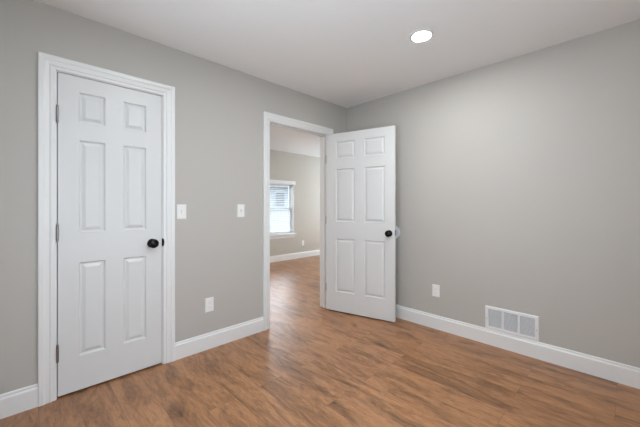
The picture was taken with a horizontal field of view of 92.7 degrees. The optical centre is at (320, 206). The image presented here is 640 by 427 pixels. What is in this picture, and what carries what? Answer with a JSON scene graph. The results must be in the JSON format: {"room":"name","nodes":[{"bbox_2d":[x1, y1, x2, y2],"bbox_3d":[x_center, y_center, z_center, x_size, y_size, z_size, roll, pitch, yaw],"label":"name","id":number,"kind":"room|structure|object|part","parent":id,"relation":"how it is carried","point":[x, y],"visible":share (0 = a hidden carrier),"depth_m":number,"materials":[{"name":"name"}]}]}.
{"room":"empty bedroom","nodes":[
{"label":"empty bedroom","id":0,"kind":"room"},
{"bbox_2d":[0,0,346,393],"bbox_3d":[0.612,-0.021,4.202,7.920,2.440,0.130,0,0,-44],"label":"wall","id":1,"kind":"structure","parent":0,"point":[219,109],"depth_m":2.42,"materials":[{"name":"grey paint"}]},
{"bbox_2d":[0,383,37,418],"bbox_3d":[-1.891,1.132,1.649,0.532,0.134,0.014,0,0,-44],"label":"baseboard","id":2,"kind":"structure","parent":1,"relation":"attached to","point":[20,400],"depth_m":1.77,"materials":[{"name":"white paint"}]},
{"bbox_2d":[38,51,174,406],"bbox_3d":[-1.464,0.133,2.155,0.784,2.132,0.151,0,0,-44],"label":"door frame","id":3,"kind":"structure","parent":1,"relation":"attached to","point":[49,66],"depth_m":1.89,"materials":[{"name":"white paint"}]},
{"bbox_2d":[56,72,161,396],"bbox_3d":[-1.418,0.172,2.101,0.611,2.026,0.096,0,0,-44],"label":"door","id":4,"kind":"structure","parent":1,"relation":"in","point":[109,225],"depth_m":2.08,"materials":[{"name":"white paint"}]},
{"bbox_3d":[-1.236,0.270,2.255,0.068,0.068,0.060,0,0,-44],"label":"knob","id":5,"kind":"part","parent":4,"relation":"part of","materials":[{"name":"black metal"}]},
{"bbox_2d":[177,204,185,218],"bbox_3d":[-1.100,0.038,2.422,0.073,0.118,0.018,0,0,-44],"label":"light switch","id":6,"kind":"object","parent":1,"relation":"attached to","point":[181,208],"visible":1,"depth_m":2.42,"materials":[{"name":"white plastic"}]},
{"bbox_2d":[205,297,213,312],"bbox_3d":[-0.940,0.830,2.585,0.074,0.118,0.008,0,0,-44],"label":"wall outlet","id":7,"kind":"object","parent":1,"relation":"attached to","point":[209,302],"visible":1,"depth_m":2.58,"materials":[{"name":"white plastic"}]},
{"bbox_2d":[175,317,263,359],"bbox_3d":[-0.848,1.132,2.671,0.820,0.134,0.014,0,0,-44],"label":"baseboard","id":8,"kind":"structure","parent":1,"relation":"attached to","point":[187,347],"depth_m":2.62,"materials":[{"name":"white paint"}]},
{"bbox_2d":[237,204,244,216],"bbox_3d":[-0.724,0.034,2.790,0.073,0.118,0.018,0,0,-44],"label":"light switch","id":9,"kind":"object","parent":1,"relation":"attached to","point":[240,207],"visible":1,"depth_m":2.79,"materials":[{"name":"white plastic"}]},
{"bbox_2d":[263,111,332,330],"bbox_3d":[-0.255,0.136,3.353,0.982,2.125,0.170,0,0,-44],"label":"door frame","id":10,"kind":"structure","parent":1,"relation":"attached to","point":[269,119],"depth_m":3.10,"materials":[{"name":"white paint"}]},
{"bbox_2d":[326,125,395,321],"bbox_3d":[0.418,0.173,3.361,0.829,2.024,0.156,0,0,31],"label":"door","id":11,"kind":"structure","parent":1,"relation":"in","point":[360,164],"depth_m":3.32,"materials":[{"name":"white paint"}]},
{"bbox_3d":[0.699,0.274,3.139,0.068,0.068,0.060,0,0,31],"label":"knob","id":12,"kind":"part","parent":11,"relation":"part of","materials":[{"name":"black metal"}]},
{"bbox_2d":[270,149,319,255],"bbox_3d":[-0.823,-0.021,6.939,6.140,2.440,0.150,0,0,-44],"label":"wall","id":13,"kind":"structure","parent":0,"point":[304,170],"depth_m":7.20,"materials":[{"name":"beige paint"}]},
{"bbox_2d":[270,180,295,238],"bbox_3d":[-0.988,0.054,6.747,1.019,1.290,0.195,0,0,-44],"label":"window","id":14,"kind":"structure","parent":13,"relation":"in","point":[284,234],"depth_m":7.01,"materials":[{"name":"white paint"}]},
{"bbox_3d":[-1.024,0.301,6.783,0.923,0.574,0.028,0,0,-44],"label":"sash","id":15,"kind":"part","parent":14,"relation":"part of","materials":[{"name":"white paint"}]},
{"bbox_2d":[270,183,291,232],"bbox_3d":[-0.994,0.028,6.753,0.895,1.096,0.046,0,0,-44],"label":"window blind","id":16,"kind":"object","parent":14,"relation":"attached to","point":[270,183],"visible":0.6,"depth_m":6.84,"materials":[{"name":"white plastic"}]},
{"bbox_3d":[-0.995,-0.498,6.753,0.895,0.045,0.044,0,0,-44],"label":"head rail","id":17,"kind":"part","parent":16,"relation":"part of","materials":[{"name":"white plastic"}]},
{"bbox_3d":[-0.935,0.617,6.693,1.019,0.026,0.045,0,0,-44],"label":"sill","id":18,"kind":"part","parent":14,"relation":"part of","materials":[{"name":"white paint"}]},
{"bbox_3d":[-1.045,-0.233,6.805,0.923,0.574,0.028,0,0,-44],"label":"sash","id":19,"kind":"part","parent":14,"relation":"part of","materials":[{"name":"white paint"}]},
{"bbox_2d":[270,250,319,262],"bbox_3d":[-0.766,1.132,6.880,5.900,0.134,0.014,0,0,-44],"label":"baseboard","id":20,"kind":"structure","parent":13,"relation":"attached to","point":[283,257],"depth_m":7.03,"materials":[{"name":"white paint"}]},
{"bbox_2d":[0,255,639,426],"bbox_3d":[0.623,1.249,4.191,7.920,0.100,6.100,0,0,-44],"label":"floor","id":21,"kind":"structure","parent":0,"point":[315,365],"depth_m":2.07,"materials":[{"name":"brown wood"}]},
{"bbox_2d":[36,0,639,156],"bbox_3d":[0.623,-1.301,4.191,7.920,0.120,6.100,0,0,-44],"label":"ceiling","id":22,"kind":"structure","parent":0,"point":[344,53],"depth_m":2.17,"materials":[{"name":"white paint"}]},
{"bbox_2d":[409,29,433,42],"bbox_3d":[0.733,-1.237,2.213,0.168,0.008,0.168,0,0,-44],"label":"recessed light","id":23,"kind":"object","parent":22,"relation":"in","point":[423,35],"visible":1,"depth_m":2.20,"materials":[{"name":"white paint"}]},
{"bbox_2d":[347,19,639,367],"bbox_3d":[1.421,-0.021,2.804,0.120,2.440,3.000,0,0,-44],"label":"wall","id":24,"kind":"structure","parent":0,"point":[518,178],"depth_m":2.44,"materials":[{"name":"grey paint"}]},
{"bbox_2d":[396,226,399,238],"bbox_3d":[0.806,0.277,3.341,0.007,0.146,0.146,0,0,-44],"label":"bumper cover","id":25,"kind":"object","parent":24,"relation":"attached to","point":[397,228],"visible":0.2,"depth_m":3.31,"materials":[{"name":"white plastic"}]},
{"bbox_2d":[432,284,439,296],"bbox_3d":[1.136,0.825,3.004,0.008,0.118,0.074,0,0,-44],"label":"wall outlet","id":26,"kind":"object","parent":24,"relation":"attached to","point":[435,288],"visible":1,"depth_m":3.00,"materials":[{"name":"white plastic"}]},
{"bbox_2d":[485,305,538,341],"bbox_3d":[1.585,0.964,2.543,0.011,0.199,0.389,0,0,-44],"label":"air vent","id":27,"kind":"object","parent":24,"relation":"in","point":[523,325],"visible":1,"depth_m":2.53,"materials":[{"name":"white metal"}]},
{"bbox_2d":[396,305,639,388],"bbox_3d":[1.331,1.132,2.800,0.014,0.134,2.880,0,0,-44],"label":"baseboard","id":28,"kind":"structure","parent":24,"relation":"attached to","point":[628,375],"depth_m":2.43,"materials":[{"name":"white paint"}]},
{"label":"outside","id":29,"kind":"structure","parent":0,"visible":0},
{"bbox_3d":[-0.953,1.799,16.575,44.000,0.100,44.000,0,0,-44],"label":"ground","id":30,"kind":"structure","parent":29,"visible":0},
{"bbox_2d":[270,185,287,205],"bbox_3d":[-6.120,-0.851,29.711,12.800,5.200,7.000,0,0,-44],"label":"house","id":31,"kind":"structure","parent":30,"relation":"on","point":[272,193],"depth_m":27.67,"materials":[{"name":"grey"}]},
{"bbox_3d":[-3.682,-0.601,27.794,1.000,1.500,0.010,0,0,-44],"label":"pane","id":32,"kind":"part","parent":31,"relation":"part of","materials":[{"name":"grey"}]},
{"bbox_2d":[270,207,288,231],"bbox_3d":[-2.039,0.849,14.112,9.000,1.700,0.060,0,0,-44],"label":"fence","id":33,"kind":"object","parent":30,"relation":"on","point":[279,212],"visible":0.02,"depth_m":14.23,"materials":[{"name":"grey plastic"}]}
]}

